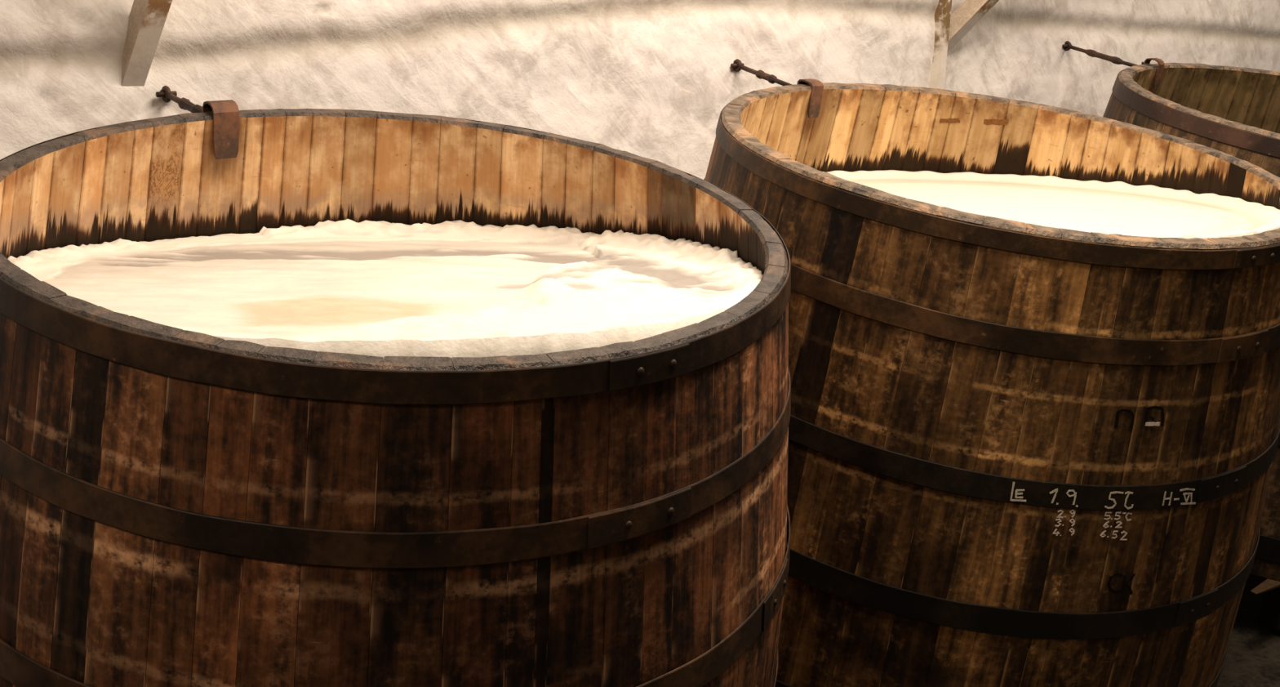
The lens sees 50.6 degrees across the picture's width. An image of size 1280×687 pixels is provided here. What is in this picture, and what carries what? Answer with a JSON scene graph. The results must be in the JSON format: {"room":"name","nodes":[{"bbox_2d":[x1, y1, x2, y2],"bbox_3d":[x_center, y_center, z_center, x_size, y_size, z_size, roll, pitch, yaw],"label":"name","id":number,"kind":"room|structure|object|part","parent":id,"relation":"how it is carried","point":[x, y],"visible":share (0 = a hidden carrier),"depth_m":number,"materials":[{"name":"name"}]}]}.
{"room":"brewery fermentation cellar","nodes":[
{"label":"brewery fermentation cellar","id":0,"kind":"room"},
{"bbox_2d":[0,0,1279,179],"bbox_3d":[0.391,-0.872,4.646,12.536,3.364,0.666,-12,21,-39],"label":"wall","id":1,"kind":"structure","parent":0,"point":[651,79],"depth_m":3.77,"materials":[{"name":"white paint"}]},
{"bbox_2d":[121,0,172,86],"bbox_3d":[-0.931,-0.926,2.783,0.259,0.979,0.628,-11,20,-37],"label":"wooden beam","id":2,"kind":"structure","parent":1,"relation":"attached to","point":[147,18],"depth_m":2.96,"materials":[{"name":"white paint"}]},
{"bbox_2d":[928,0,999,88],"bbox_3d":[1.423,-1.292,4.742,0.706,1.238,0.630,-11,20,-37],"label":"wall bracket","id":3,"kind":"object","parent":1,"relation":"attached to","point":[949,29],"visible":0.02,"depth_m":4.78,"materials":[{"name":"white paint"}]},
{"bbox_2d":[1216,573,1279,686],"bbox_3d":[1.952,1.389,3.196,12.528,0.228,5.929,-11,20,-37],"label":"floor","id":4,"kind":"structure","parent":0,"point":[1252,658],"depth_m":4.29,"materials":[{"name":"grey concrete"}]},
{"bbox_2d":[1258,577,1279,631],"bbox_3d":[2.546,0.746,4.724,1.240,0.196,0.140,-11,20,-37],"label":"beam","id":5,"kind":"structure","parent":4,"relation":"on","point":[1269,615],"depth_m":4.38,"materials":[{"name":"black wood"}]},
{"bbox_2d":[1102,62,1279,580],"bbox_3d":[2.275,-0.168,4.842,1.765,1.547,1.764,3,16,6],"label":"fermenting vat","id":6,"kind":"object","parent":5,"relation":"on","point":[1233,111],"visible":0.27,"depth_m":4.49,"materials":[{"name":"brown wood"}]},
{"bbox_2d":[1062,40,1164,88],"bbox_3d":[1.788,-1.078,5.215,0.045,0.145,0.509,-9,19,-33],"label":"tie","id":7,"kind":"object","parent":6,"relation":"attached to","point":[1068,46],"visible":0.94,"depth_m":5.15,"materials":[{"name":"metal"}]},
{"bbox_3d":[1.784,-1.102,5.210,0.014,0.069,0.358,-9,19,-32],"label":"rod","id":8,"kind":"part","parent":7,"relation":"part of","materials":[{"name":"metal"}]},
{"bbox_2d":[1250,577,1279,594],"bbox_3d":[2.043,0.749,4.301,0.380,0.032,0.080,-11,20,-37],"label":"wedge","id":9,"kind":"object","parent":5,"relation":"on","point":[1268,584],"visible":0.91,"depth_m":4.23,"materials":[{"name":"brown wood"}]},
{"bbox_3d":[-0.277,1.267,2.585,1.240,0.226,0.140,-11,20,-37],"label":"beam","id":10,"kind":"structure","parent":4,"relation":"on","visible":0},
{"bbox_2d":[0,108,791,686],"bbox_3d":[-0.544,0.364,2.694,1.644,1.532,1.687,-3,17,-15],"label":"fermenting vat","id":11,"kind":"object","parent":10,"relation":"on","point":[179,507],"visible":0.88,"depth_m":1.91,"materials":[{"name":"brown wood"}]},
{"bbox_2d":[155,85,239,159],"bbox_3d":[-0.994,-0.492,2.981,0.056,0.126,0.382,-13,21,-40],"label":"tie","id":12,"kind":"object","parent":11,"relation":"attached to","point":[225,113],"visible":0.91,"depth_m":2.86,"materials":[{"name":"metal"}]},
{"bbox_3d":[-0.990,-0.521,2.974,0.014,0.042,0.241,-12,21,-39],"label":"rod","id":13,"kind":"part","parent":12,"relation":"part of","materials":[{"name":"metal"}]},
{"bbox_2d":[7,218,763,364],"bbox_3d":[-0.463,-0.089,2.490,1.350,0.226,1.388,-13,22,-42],"label":"foam","id":14,"kind":"object","parent":11,"relation":"in","point":[455,288],"visible":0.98,"depth_m":2.34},
{"bbox_3d":[1.080,1.021,3.584,1.240,0.219,0.140,-11,20,-37],"label":"beam","id":15,"kind":"structure","parent":4,"relation":"on","visible":0},
{"bbox_2d":[703,82,1279,686],"bbox_3d":[0.808,0.118,3.705,1.693,1.538,1.691,4,16,7],"label":"fermenting vat","id":16,"kind":"object","parent":15,"relation":"on","point":[1020,454],"visible":0.75,"depth_m":2.96,"materials":[{"name":"wood"}]},
{"bbox_2d":[730,58,823,118],"bbox_3d":[0.381,-0.765,4.035,0.046,0.140,0.424,-10,20,-36],"label":"tie","id":17,"kind":"object","parent":16,"relation":"attached to","point":[817,86],"visible":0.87,"depth_m":3.90,"materials":[{"name":"metal"}]},
{"bbox_3d":[0.379,-0.792,4.030,0.014,0.059,0.275,-10,20,-36],"label":"rod","id":18,"kind":"part","parent":17,"relation":"part of","materials":[{"name":"metal"}]},
{"bbox_2d":[822,169,1279,238],"bbox_3d":[0.897,-0.323,3.486,1.374,0.198,1.408,-5,17,-22],"label":"foam","id":19,"kind":"object","parent":16,"relation":"in","point":[1118,207],"visible":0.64,"depth_m":3.57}
]}

